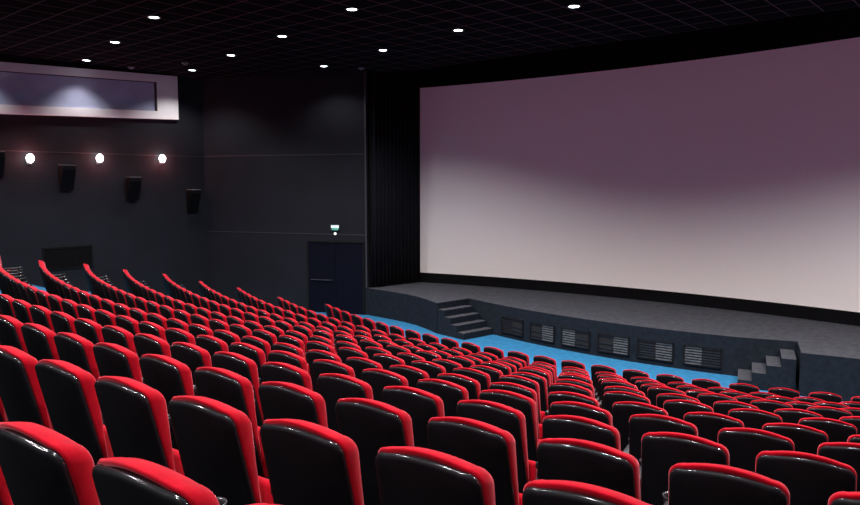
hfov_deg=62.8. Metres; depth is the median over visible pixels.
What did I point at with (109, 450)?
seat cushion
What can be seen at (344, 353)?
chair
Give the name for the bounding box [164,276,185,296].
chair
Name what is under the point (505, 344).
floor
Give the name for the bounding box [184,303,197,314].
chair
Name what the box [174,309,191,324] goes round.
chair
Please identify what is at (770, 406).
chair
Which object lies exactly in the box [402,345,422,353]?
chair
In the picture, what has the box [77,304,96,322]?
chair
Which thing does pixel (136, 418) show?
chair
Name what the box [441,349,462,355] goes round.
chair
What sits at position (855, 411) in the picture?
chair
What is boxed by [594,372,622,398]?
chair
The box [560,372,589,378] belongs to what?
chair
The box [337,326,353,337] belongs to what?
chair
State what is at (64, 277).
chair
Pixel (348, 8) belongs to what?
recessed light
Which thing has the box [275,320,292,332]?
chair
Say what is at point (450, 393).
chair
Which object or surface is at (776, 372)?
steps
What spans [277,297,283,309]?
chair
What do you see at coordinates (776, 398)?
chair
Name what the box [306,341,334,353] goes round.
chair
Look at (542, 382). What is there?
chair
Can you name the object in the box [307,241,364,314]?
door
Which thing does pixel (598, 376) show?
chair
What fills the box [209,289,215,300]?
chair
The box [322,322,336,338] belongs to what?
chair
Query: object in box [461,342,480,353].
chair
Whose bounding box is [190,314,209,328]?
chair
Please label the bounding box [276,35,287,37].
recessed light
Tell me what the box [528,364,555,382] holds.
chair
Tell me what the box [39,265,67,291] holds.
chair
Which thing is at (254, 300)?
chair
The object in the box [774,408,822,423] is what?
chair
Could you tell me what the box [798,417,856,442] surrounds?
chair
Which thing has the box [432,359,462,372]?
chair
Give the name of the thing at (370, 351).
chair
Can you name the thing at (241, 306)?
chair
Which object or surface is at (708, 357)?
floor vent
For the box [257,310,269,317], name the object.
chair
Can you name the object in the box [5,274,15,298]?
chair
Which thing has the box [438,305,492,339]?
steps
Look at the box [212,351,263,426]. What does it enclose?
chair
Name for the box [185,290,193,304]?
chair
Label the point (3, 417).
chair
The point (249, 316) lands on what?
chair
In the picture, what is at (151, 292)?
chair
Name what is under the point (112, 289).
chair
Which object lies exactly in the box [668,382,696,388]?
chair
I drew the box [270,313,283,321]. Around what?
chair
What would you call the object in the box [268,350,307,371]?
chair
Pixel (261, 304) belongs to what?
chair
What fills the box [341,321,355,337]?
chair
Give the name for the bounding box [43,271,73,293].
chair
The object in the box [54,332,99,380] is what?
chair
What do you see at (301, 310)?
chair
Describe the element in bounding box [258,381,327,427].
chair
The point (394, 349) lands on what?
chair
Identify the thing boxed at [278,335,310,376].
chair
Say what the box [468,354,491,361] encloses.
chair
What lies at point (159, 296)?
chair
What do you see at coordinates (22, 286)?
chair
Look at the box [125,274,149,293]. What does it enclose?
chair
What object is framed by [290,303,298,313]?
chair
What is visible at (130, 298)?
chair
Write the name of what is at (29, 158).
wall lamp
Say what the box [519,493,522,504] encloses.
seat cushion
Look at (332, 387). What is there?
chair
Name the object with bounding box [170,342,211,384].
chair
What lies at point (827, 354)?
stage
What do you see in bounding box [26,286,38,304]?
chair
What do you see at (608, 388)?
chair
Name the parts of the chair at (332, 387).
backrest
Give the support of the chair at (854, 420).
on the floor
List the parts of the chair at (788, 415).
backrest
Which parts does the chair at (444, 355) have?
backrest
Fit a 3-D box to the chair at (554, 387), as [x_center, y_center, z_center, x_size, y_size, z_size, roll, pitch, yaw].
[1.385,1.704,6.899,0.528,0.994,0.534,3,7,32]
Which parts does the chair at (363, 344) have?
backrest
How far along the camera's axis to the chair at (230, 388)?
3.91 m
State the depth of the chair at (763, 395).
9.52 m
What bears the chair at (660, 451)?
on the floor
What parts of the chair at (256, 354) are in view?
backrest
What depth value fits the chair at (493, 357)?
11.71 m
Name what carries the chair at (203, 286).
on the floor
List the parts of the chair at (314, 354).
backrest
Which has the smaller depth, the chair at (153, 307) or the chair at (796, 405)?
the chair at (796, 405)
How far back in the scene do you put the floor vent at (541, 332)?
17.23 m
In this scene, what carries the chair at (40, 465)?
on the floor
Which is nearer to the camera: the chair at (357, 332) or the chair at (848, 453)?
the chair at (848, 453)
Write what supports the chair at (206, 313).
on the floor
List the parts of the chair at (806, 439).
backrest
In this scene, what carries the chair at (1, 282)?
on the floor
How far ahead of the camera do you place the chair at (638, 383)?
9.52 m
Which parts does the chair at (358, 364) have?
backrest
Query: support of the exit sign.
attached to the wall at (295, 115)
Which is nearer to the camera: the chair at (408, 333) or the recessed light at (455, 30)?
the chair at (408, 333)
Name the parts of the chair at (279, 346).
backrest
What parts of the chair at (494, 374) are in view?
backrest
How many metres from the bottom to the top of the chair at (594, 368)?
0.994 m
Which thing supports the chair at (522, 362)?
on the floor
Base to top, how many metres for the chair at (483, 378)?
0.994 m
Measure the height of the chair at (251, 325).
0.994 m
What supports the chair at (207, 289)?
on the floor
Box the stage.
[368,282,859,401]
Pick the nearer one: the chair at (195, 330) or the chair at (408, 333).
the chair at (195, 330)
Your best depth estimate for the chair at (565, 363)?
11.83 m
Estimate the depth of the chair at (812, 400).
9.29 m
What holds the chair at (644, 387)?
on the floor
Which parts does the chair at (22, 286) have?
backrest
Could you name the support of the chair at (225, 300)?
on the floor
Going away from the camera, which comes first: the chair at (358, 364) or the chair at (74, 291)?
the chair at (358, 364)
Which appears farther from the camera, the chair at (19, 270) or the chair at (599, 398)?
the chair at (19, 270)
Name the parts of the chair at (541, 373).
backrest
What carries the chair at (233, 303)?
on the floor
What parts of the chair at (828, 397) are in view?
backrest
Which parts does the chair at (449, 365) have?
backrest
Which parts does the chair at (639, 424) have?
armrest, backrest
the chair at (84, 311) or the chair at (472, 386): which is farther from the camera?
the chair at (84, 311)
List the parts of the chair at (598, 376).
backrest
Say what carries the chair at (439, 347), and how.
on the floor
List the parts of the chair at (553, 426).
backrest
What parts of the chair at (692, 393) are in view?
backrest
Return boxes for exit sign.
[331,225,339,230]
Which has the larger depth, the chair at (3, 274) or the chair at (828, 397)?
the chair at (3, 274)
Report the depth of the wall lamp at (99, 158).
19.87 m
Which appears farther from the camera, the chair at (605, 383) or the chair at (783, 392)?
the chair at (783, 392)
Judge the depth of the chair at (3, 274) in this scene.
11.52 m
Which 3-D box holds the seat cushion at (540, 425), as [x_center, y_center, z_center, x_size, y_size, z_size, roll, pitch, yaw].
[0.786,1.597,6.139,0.432,0.267,0.093,4,7,33]
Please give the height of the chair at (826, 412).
0.994 m
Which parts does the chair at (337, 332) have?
backrest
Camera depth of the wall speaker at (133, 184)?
20.60 m
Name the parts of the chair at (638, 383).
backrest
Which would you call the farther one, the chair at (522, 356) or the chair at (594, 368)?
the chair at (522, 356)
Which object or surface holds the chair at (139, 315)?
on the floor
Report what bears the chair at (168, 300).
on the floor
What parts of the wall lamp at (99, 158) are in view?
glass globe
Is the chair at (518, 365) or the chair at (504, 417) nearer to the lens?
the chair at (504, 417)
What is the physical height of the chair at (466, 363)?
0.994 m
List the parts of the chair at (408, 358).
backrest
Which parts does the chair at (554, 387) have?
backrest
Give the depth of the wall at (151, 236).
20.30 m
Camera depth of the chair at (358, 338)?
11.45 m
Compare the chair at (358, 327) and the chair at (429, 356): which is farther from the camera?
the chair at (358, 327)
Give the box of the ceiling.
[0,0,859,78]
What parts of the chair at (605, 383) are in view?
backrest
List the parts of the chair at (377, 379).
backrest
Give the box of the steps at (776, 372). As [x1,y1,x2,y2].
[737,349,796,390]
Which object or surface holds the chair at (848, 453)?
on the floor
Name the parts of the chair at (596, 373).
backrest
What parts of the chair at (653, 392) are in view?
backrest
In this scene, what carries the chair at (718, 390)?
on the floor
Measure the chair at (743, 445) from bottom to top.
0.994 m
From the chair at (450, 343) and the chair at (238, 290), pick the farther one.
the chair at (238, 290)
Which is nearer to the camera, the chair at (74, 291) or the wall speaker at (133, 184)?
the chair at (74, 291)
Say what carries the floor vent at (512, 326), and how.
in the stage
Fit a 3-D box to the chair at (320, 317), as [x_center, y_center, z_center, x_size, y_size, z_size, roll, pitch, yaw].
[-2.202,1.804,15.466,0.534,0.994,0.529,-4,7,-34]
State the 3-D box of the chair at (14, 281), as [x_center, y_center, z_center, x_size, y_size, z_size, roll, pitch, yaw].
[-6.207,0.868,10.992,0.534,0.994,0.529,-4,7,-38]
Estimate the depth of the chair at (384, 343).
11.08 m
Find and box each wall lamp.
[26,154,33,164]
[95,154,102,164]
[158,155,165,164]
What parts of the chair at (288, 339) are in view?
backrest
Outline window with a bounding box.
[0,71,157,110]
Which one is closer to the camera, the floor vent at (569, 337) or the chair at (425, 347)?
the chair at (425, 347)
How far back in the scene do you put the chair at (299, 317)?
14.24 m
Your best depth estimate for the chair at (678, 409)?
6.12 m
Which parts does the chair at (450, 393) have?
backrest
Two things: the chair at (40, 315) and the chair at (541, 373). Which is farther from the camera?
the chair at (541, 373)
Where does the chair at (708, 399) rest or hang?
on the floor
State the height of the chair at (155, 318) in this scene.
0.994 m
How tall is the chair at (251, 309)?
0.994 m
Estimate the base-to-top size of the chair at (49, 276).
0.994 m
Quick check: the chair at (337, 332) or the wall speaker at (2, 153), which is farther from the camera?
the wall speaker at (2, 153)
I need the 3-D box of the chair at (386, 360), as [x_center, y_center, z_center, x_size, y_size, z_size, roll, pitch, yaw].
[-0.390,1.593,8.036,0.528,0.994,0.534,4,7,37]
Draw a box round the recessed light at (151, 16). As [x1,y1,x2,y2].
[147,15,160,18]
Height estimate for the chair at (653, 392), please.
0.994 m
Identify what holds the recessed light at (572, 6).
in the ceiling
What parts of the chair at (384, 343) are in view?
backrest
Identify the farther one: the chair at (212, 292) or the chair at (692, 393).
the chair at (212, 292)
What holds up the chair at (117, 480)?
on the floor
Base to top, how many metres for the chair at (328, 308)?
0.992 m
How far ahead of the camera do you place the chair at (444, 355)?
10.36 m
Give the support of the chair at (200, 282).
on the floor
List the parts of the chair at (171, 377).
backrest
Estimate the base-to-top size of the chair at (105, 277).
0.992 m
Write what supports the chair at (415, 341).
on the floor
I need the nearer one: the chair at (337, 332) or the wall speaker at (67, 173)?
the chair at (337, 332)
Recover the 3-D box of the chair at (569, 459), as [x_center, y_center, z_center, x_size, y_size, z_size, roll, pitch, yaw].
[0.692,1.226,3.093,0.530,0.994,0.534,3,7,31]
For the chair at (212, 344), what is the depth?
6.66 m
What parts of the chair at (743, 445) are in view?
backrest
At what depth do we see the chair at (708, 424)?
5.13 m
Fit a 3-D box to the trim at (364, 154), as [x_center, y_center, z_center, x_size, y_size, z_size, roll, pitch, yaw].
[-4.542,-2.203,21.734,5.569,6.420,0.030,2,6,17]
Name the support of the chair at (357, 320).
on the floor
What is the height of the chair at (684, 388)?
0.994 m
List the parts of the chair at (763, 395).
backrest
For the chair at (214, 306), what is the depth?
13.59 m
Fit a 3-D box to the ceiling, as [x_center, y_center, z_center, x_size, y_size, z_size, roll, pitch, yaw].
[-4.301,-3.991,6.337,25.400,0.120,26.600,5,7,41]
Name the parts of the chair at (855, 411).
backrest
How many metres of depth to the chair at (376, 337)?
12.31 m
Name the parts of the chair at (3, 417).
backrest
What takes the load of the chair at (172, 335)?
on the floor
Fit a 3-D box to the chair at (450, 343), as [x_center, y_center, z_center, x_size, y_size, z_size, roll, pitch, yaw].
[0.478,2.122,13.799,0.534,0.994,0.528,-5,8,-43]
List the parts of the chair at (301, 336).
backrest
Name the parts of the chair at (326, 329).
backrest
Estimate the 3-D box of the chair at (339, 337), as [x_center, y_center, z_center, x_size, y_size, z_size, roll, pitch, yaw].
[-1.181,1.712,10.849,0.529,0.994,0.534,5,8,42]
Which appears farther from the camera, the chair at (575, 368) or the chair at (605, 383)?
the chair at (575, 368)
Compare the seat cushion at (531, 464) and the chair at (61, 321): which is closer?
the seat cushion at (531, 464)
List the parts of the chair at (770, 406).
backrest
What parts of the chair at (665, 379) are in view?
backrest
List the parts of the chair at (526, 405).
backrest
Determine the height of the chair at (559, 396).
0.994 m
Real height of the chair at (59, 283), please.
0.994 m
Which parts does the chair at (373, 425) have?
backrest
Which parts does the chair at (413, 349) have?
backrest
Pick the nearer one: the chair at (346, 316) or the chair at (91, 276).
the chair at (91, 276)
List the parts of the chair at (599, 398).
backrest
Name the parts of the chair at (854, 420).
backrest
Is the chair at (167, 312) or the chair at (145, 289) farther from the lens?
the chair at (145, 289)
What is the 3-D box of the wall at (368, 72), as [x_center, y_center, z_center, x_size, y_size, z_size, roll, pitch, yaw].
[-0.381,-2.276,22.789,0.200,8.000,4.600,5,7,41]
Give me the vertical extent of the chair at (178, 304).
0.994 m
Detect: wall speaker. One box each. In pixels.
[0,151,4,177]
[58,165,75,189]
[126,177,141,199]
[186,189,200,210]
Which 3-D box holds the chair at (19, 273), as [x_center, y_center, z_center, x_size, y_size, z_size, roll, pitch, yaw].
[-8.371,0.575,13.984,0.534,0.994,0.529,-3,6,-30]
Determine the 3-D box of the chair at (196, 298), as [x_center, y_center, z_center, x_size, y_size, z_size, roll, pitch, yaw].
[-4.694,1.329,14.756,0.534,0.994,0.529,-4,7,-33]
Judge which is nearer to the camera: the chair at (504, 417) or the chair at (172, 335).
the chair at (504, 417)
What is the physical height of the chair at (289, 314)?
0.994 m
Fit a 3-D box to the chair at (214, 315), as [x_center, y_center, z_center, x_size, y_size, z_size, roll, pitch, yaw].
[-3.338,1.437,11.689,0.534,0.994,0.529,-5,7,-42]
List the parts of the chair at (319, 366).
backrest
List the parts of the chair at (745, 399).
backrest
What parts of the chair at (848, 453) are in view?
backrest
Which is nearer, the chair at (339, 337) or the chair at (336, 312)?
the chair at (339, 337)
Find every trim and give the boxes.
[0,62,178,119]
[0,150,201,156]
[204,70,367,287]
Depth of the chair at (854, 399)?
9.92 m
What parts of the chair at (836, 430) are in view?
backrest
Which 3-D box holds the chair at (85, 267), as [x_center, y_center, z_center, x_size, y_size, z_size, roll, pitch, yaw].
[-7.667,0.791,16.228,0.534,0.992,0.528,-3,6,-26]
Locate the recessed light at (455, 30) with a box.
[452,29,463,31]
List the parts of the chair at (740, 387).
backrest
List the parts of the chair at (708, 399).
backrest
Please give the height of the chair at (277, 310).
0.994 m
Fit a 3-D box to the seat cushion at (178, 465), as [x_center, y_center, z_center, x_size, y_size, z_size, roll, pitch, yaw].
[-1.246,1.054,3.319,0.432,0.267,0.093,4,7,35]
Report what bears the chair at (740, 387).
on the floor
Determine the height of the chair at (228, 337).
0.994 m
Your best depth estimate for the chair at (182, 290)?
15.33 m
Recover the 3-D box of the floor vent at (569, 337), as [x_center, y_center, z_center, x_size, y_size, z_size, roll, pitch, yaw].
[3.415,2.021,16.572,0.760,0.420,0.030,5,8,43]
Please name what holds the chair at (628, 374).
on the floor
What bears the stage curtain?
hanging from the ceiling
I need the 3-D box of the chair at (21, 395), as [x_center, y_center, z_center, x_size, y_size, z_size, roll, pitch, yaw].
[-2.143,0.961,3.953,0.528,0.994,0.534,4,7,37]
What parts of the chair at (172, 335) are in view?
backrest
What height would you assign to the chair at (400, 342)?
0.994 m
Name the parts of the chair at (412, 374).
backrest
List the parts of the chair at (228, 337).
backrest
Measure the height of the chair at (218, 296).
0.994 m
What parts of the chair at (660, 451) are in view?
backrest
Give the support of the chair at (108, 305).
on the floor
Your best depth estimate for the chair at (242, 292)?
17.35 m
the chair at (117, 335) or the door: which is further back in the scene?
the door
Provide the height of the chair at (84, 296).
0.994 m
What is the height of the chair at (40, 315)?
0.994 m
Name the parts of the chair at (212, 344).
backrest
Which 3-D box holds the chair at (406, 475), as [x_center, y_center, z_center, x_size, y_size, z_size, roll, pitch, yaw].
[0.065,1.103,2.512,0.528,0.994,0.534,4,7,32]
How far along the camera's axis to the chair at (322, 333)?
10.89 m
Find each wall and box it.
[0,54,207,296]
[202,70,368,314]
[367,71,389,287]
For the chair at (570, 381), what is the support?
on the floor
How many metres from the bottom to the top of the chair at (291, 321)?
0.994 m
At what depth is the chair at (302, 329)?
11.24 m
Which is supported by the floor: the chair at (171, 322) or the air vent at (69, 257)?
the chair at (171, 322)
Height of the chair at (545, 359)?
0.994 m
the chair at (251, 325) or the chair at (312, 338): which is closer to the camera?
the chair at (312, 338)
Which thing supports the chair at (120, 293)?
on the floor
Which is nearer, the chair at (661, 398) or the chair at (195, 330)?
the chair at (661, 398)
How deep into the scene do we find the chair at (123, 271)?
17.07 m
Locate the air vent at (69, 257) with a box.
[42,245,92,270]
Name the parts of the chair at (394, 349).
backrest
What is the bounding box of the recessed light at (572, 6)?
[567,4,580,8]
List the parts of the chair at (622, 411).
backrest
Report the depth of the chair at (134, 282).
15.14 m
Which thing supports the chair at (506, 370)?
on the floor
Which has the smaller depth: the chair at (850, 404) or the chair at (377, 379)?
the chair at (377, 379)
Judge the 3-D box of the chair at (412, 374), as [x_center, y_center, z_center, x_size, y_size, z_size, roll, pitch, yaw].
[-0.134,1.508,6.731,0.527,0.994,0.534,4,7,35]
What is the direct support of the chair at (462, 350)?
on the floor
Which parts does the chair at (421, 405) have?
backrest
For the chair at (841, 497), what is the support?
on the floor
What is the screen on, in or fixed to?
on the stage
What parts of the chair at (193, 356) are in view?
backrest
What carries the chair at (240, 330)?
on the floor
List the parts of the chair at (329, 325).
backrest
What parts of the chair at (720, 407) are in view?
backrest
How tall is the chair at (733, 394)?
0.994 m
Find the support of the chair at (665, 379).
on the floor
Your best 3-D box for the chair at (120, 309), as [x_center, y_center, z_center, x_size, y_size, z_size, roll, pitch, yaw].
[-4.192,1.183,10.049,0.534,0.994,0.527,-5,8,-43]
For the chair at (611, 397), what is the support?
on the floor
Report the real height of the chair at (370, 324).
0.994 m
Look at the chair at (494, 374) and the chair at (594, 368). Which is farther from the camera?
the chair at (594, 368)
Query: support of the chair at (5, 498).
on the floor
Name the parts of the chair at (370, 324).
backrest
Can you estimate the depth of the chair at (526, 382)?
6.88 m
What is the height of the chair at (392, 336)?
0.994 m
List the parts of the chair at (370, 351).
backrest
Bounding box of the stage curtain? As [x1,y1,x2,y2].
[370,69,419,286]
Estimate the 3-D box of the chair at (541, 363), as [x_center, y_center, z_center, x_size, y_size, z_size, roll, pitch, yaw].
[1.877,2.203,11.398,0.529,0.994,0.534,4,7,37]
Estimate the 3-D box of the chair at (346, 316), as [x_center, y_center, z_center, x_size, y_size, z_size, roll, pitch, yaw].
[-1.821,1.843,16.656,0.534,0.994,0.528,-3,6,-30]
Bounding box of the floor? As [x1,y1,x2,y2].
[0,285,804,479]
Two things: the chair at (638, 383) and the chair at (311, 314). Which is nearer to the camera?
the chair at (638, 383)
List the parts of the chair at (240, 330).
backrest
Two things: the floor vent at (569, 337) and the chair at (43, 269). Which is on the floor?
the chair at (43, 269)
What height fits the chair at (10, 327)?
0.994 m
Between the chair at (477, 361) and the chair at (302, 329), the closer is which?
the chair at (477, 361)
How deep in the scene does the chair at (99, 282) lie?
13.68 m
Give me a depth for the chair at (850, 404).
9.10 m
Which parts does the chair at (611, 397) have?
backrest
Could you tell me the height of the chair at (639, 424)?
0.994 m
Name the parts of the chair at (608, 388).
backrest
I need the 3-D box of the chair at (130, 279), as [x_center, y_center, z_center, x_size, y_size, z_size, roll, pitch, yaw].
[-6.494,1.026,15.891,0.534,0.992,0.529,-3,6,-28]
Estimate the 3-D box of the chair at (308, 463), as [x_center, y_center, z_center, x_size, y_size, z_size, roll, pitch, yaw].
[-0.387,1.076,2.785,0.528,0.994,0.534,4,7,33]
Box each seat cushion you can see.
[103,425,113,457]
[172,448,184,475]
[258,426,268,477]
[258,476,273,503]
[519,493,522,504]
[528,460,536,481]
[539,424,542,439]
[541,411,545,423]
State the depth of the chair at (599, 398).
9.03 m
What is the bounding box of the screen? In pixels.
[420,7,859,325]
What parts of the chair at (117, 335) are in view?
backrest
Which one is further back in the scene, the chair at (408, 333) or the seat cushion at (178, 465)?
the chair at (408, 333)
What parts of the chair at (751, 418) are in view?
backrest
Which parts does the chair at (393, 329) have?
backrest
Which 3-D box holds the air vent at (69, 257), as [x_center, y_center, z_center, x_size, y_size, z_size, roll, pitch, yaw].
[-10.025,0.141,19.550,0.030,0.620,1.320,5,7,41]
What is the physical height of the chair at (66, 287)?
0.994 m
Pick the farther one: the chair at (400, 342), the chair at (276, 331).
the chair at (400, 342)
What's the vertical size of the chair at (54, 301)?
0.994 m
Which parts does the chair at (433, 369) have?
backrest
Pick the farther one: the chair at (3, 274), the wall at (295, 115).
the wall at (295, 115)
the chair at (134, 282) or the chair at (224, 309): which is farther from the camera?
the chair at (134, 282)
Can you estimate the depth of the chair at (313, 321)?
13.82 m
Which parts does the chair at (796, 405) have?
backrest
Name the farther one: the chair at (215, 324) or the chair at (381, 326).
the chair at (381, 326)
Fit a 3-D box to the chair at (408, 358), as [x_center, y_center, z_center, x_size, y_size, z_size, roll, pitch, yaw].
[-0.163,1.708,8.920,0.529,0.994,0.534,4,7,37]
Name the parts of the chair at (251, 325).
backrest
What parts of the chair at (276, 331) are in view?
backrest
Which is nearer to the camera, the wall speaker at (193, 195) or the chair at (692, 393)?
the chair at (692, 393)
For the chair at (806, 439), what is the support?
on the floor
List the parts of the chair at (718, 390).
backrest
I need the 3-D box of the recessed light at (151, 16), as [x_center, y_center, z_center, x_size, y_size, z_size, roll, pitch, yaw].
[-5.489,-4.677,14.021,0.270,0.012,0.270,5,7,41]
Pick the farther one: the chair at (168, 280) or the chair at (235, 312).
the chair at (168, 280)
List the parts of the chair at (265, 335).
backrest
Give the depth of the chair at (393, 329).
14.66 m
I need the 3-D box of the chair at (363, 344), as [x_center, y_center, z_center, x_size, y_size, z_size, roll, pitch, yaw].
[-0.779,1.745,10.508,0.529,0.994,0.534,5,7,41]
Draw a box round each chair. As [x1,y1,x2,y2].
[0,256,22,275]
[0,264,22,272]
[0,268,31,294]
[0,271,9,295]
[0,294,15,318]
[0,315,27,353]
[0,345,52,429]
[0,397,8,421]
[0,422,99,504]
[0,466,12,504]
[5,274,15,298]
[9,272,22,275]
[11,278,21,299]
[12,299,32,323]
[18,282,29,303]
[21,323,59,360]
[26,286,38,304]
[29,305,54,331]
[35,359,113,464]
[36,290,50,310]
[37,260,65,276]
[38,263,66,283]
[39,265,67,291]
[41,268,70,292]
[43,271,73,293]
[47,274,54,294]
[48,294,63,311]
[50,311,76,333]
[51,277,59,296]
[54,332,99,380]
[56,280,65,298]
[61,299,78,318]
[62,283,72,300]
[70,287,80,303]
[74,318,104,345]
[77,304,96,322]
[79,290,90,306]
[82,264,107,279]
[83,266,108,291]
[84,269,110,294]
[86,271,112,294]
[89,274,96,294]
[89,295,102,309]
[92,457,226,504]
[93,277,100,297]
[93,342,143,383]
[94,309,116,326]
[94,376,184,475]
[97,280,105,298]
[101,299,115,315]
[101,325,142,376]
[102,283,111,300]
[109,286,118,303]
[114,303,130,316]
[115,315,139,335]
[116,289,126,305]
[122,269,145,292]
[123,272,146,292]
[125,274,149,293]
[125,293,136,307]
[128,277,135,295]
[129,308,147,322]
[132,280,138,296]
[133,333,170,358]
[135,297,147,313]
[136,283,143,297]
[138,321,166,341]
[139,354,197,449]
[142,286,149,300]
[146,301,160,314]
[147,313,167,329]
[148,289,156,302]
[155,292,164,304]
[159,305,174,318]
[162,274,183,295]
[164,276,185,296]
[164,296,174,309]
[165,328,195,357]
[166,279,188,298]
[166,318,188,332]
[168,396,273,504]
[170,282,176,299]
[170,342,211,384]
[173,299,184,310]
[174,284,181,300]
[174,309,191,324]
[179,287,186,303]
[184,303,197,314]
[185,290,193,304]
[188,324,213,337]
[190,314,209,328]
[192,294,200,307]
[194,367,268,477]
[195,335,228,366]
[197,307,211,319]
[198,281,218,296]
[200,297,210,310]
[201,284,206,297]
[205,286,211,300]
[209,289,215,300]
[209,300,220,312]
[209,319,229,331]
[211,311,227,323]
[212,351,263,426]
[213,330,240,351]
[215,292,222,303]
[219,304,231,316]
[221,295,229,306]
[226,316,243,325]
[229,299,237,308]
[229,324,251,340]
[229,342,265,384]
[231,308,244,321]
[236,287,242,302]
[237,302,246,312]
[240,290,246,304]
[241,336,270,361]
[244,312,259,323]
[244,320,263,335]
[245,293,251,305]
[247,306,258,316]
[249,503,279,504]
[251,296,258,309]
[252,329,276,350]
[257,300,265,310]
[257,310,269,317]
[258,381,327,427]
[259,316,275,327]
[260,419,363,504]
[261,362,311,389]
[264,325,284,341]
[265,303,274,313]
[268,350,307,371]
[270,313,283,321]
[272,342,312,390]
[274,306,284,317]
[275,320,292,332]
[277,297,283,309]
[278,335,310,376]
[283,300,290,310]
[283,317,298,326]
[284,310,295,319]
[285,330,307,363]
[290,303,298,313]
[293,325,312,340]
[295,314,307,322]
[298,306,307,317]
[299,322,314,333]
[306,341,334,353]
[307,310,317,319]
[307,349,341,391]
[308,318,321,327]
[309,335,333,347]
[312,359,354,392]
[313,330,336,354]
[315,326,336,352]
[317,314,328,322]
[317,373,372,432]
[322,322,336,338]
[324,304,333,317]
[328,317,340,326]
[332,307,342,321]
[334,330,352,341]
[335,334,356,344]
[335,398,413,504]
[336,341,361,354]
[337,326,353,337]
[338,347,367,364]
[341,311,352,323]
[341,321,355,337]
[346,357,382,379]
[351,314,363,328]
[354,330,371,338]
[354,335,373,345]
[355,325,370,333]
[359,340,382,351]
[361,368,407,401]
[363,318,375,335]
[365,347,391,359]
[371,329,387,338]
[372,354,404,370]
[373,334,391,341]
[375,322,389,337]
[375,446,495,504]
[377,340,396,349]
[382,386,444,448]
[386,345,410,355]
[389,326,405,338]
[389,334,405,342]
[389,365,428,387]
[394,339,413,345]
[396,353,425,365]
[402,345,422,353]
[405,330,420,340]
[408,338,425,345]
[411,360,445,378]
[415,350,441,361]
[416,344,436,350]
[417,379,468,416]
[422,334,438,344]
[427,417,522,504]
[429,343,447,350]
[430,350,451,358]
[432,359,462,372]
[436,373,480,399]
[441,338,458,348]
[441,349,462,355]
[446,356,474,367]
[452,347,471,355]
[452,368,490,390]
[456,400,536,493]
[460,355,482,364]
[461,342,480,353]
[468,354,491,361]
[470,365,502,382]
[477,352,497,360]
[479,390,540,477]
[481,362,511,374]
[483,347,503,358]
[489,382,542,439]
[490,361,516,372]
[497,359,521,371]
[498,375,545,423]
[503,357,526,367]
[507,351,529,365]
[511,372,547,411]
[518,368,550,393]
[522,479,650,504]
[524,366,552,383]
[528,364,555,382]
[532,362,556,379]
[533,356,557,379]
[535,415,620,468]
[537,438,640,499]
[545,383,592,415]
[548,391,599,414]
[550,401,612,425]
[556,379,594,398]
[558,374,592,384]
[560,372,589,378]
[561,360,584,369]
[561,369,589,377]
[562,367,588,373]
[591,365,615,388]
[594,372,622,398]
[595,375,626,397]
[596,378,628,401]
[599,380,637,408]
[603,386,644,408]
[604,391,650,421]
[612,401,667,450]
[622,414,697,465]
[623,369,648,382]
[630,377,657,384]
[635,380,665,390]
[639,432,728,504]
[641,384,666,397]
[648,386,685,405]
[656,374,683,386]
[656,393,699,408]
[662,463,789,504]
[663,400,713,419]
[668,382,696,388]
[676,385,707,391]
[683,412,743,442]
[685,390,713,398]
[692,379,720,389]
[697,393,737,407]
[707,387,735,393]
[713,401,758,415]
[717,427,793,472]
[719,391,751,397]
[728,408,781,429]
[729,383,758,393]
[734,396,765,403]
[749,392,778,398]
[750,400,792,413]
[755,451,856,504]
[762,423,827,454]
[765,396,799,402]
[768,388,799,398]
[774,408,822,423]
[786,402,818,409]
[793,397,825,403]
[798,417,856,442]
[807,406,852,419]
[809,392,841,402]
[813,402,850,407]
[817,442,859,491]
[828,491,859,504]
[839,408,859,415]
[839,416,859,434]
[840,402,859,407]
[847,435,859,443]
[851,396,859,401]
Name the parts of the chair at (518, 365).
backrest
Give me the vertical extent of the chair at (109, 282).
0.992 m
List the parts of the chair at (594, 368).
backrest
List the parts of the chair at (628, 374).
backrest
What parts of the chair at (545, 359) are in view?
backrest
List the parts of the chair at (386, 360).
backrest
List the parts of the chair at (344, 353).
backrest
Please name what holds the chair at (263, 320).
on the floor
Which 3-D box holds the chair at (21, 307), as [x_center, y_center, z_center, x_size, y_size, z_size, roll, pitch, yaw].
[-4.253,0.973,7.734,0.529,0.994,0.534,5,8,44]
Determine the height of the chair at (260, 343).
0.994 m
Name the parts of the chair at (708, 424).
backrest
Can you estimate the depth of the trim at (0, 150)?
19.94 m
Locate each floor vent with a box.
[501,316,522,336]
[530,322,554,342]
[561,327,589,349]
[597,333,629,355]
[637,339,673,362]
[683,345,721,368]
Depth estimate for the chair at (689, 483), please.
2.56 m
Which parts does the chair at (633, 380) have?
backrest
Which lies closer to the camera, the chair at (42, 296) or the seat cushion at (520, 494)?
the seat cushion at (520, 494)
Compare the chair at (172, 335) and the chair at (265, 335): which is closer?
the chair at (172, 335)
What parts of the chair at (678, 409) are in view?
backrest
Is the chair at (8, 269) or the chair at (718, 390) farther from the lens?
the chair at (8, 269)
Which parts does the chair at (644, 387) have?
backrest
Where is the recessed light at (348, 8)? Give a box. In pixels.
[345,7,358,10]
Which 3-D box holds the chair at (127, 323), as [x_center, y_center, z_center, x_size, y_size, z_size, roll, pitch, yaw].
[-3.250,1.163,7.978,0.529,0.994,0.534,5,8,43]
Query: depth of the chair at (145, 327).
7.32 m
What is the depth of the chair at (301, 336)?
9.91 m
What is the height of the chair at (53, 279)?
0.994 m
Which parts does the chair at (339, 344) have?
backrest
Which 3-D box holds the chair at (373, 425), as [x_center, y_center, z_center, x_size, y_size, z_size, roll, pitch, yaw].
[-0.219,1.174,3.634,0.529,0.994,0.534,4,7,33]

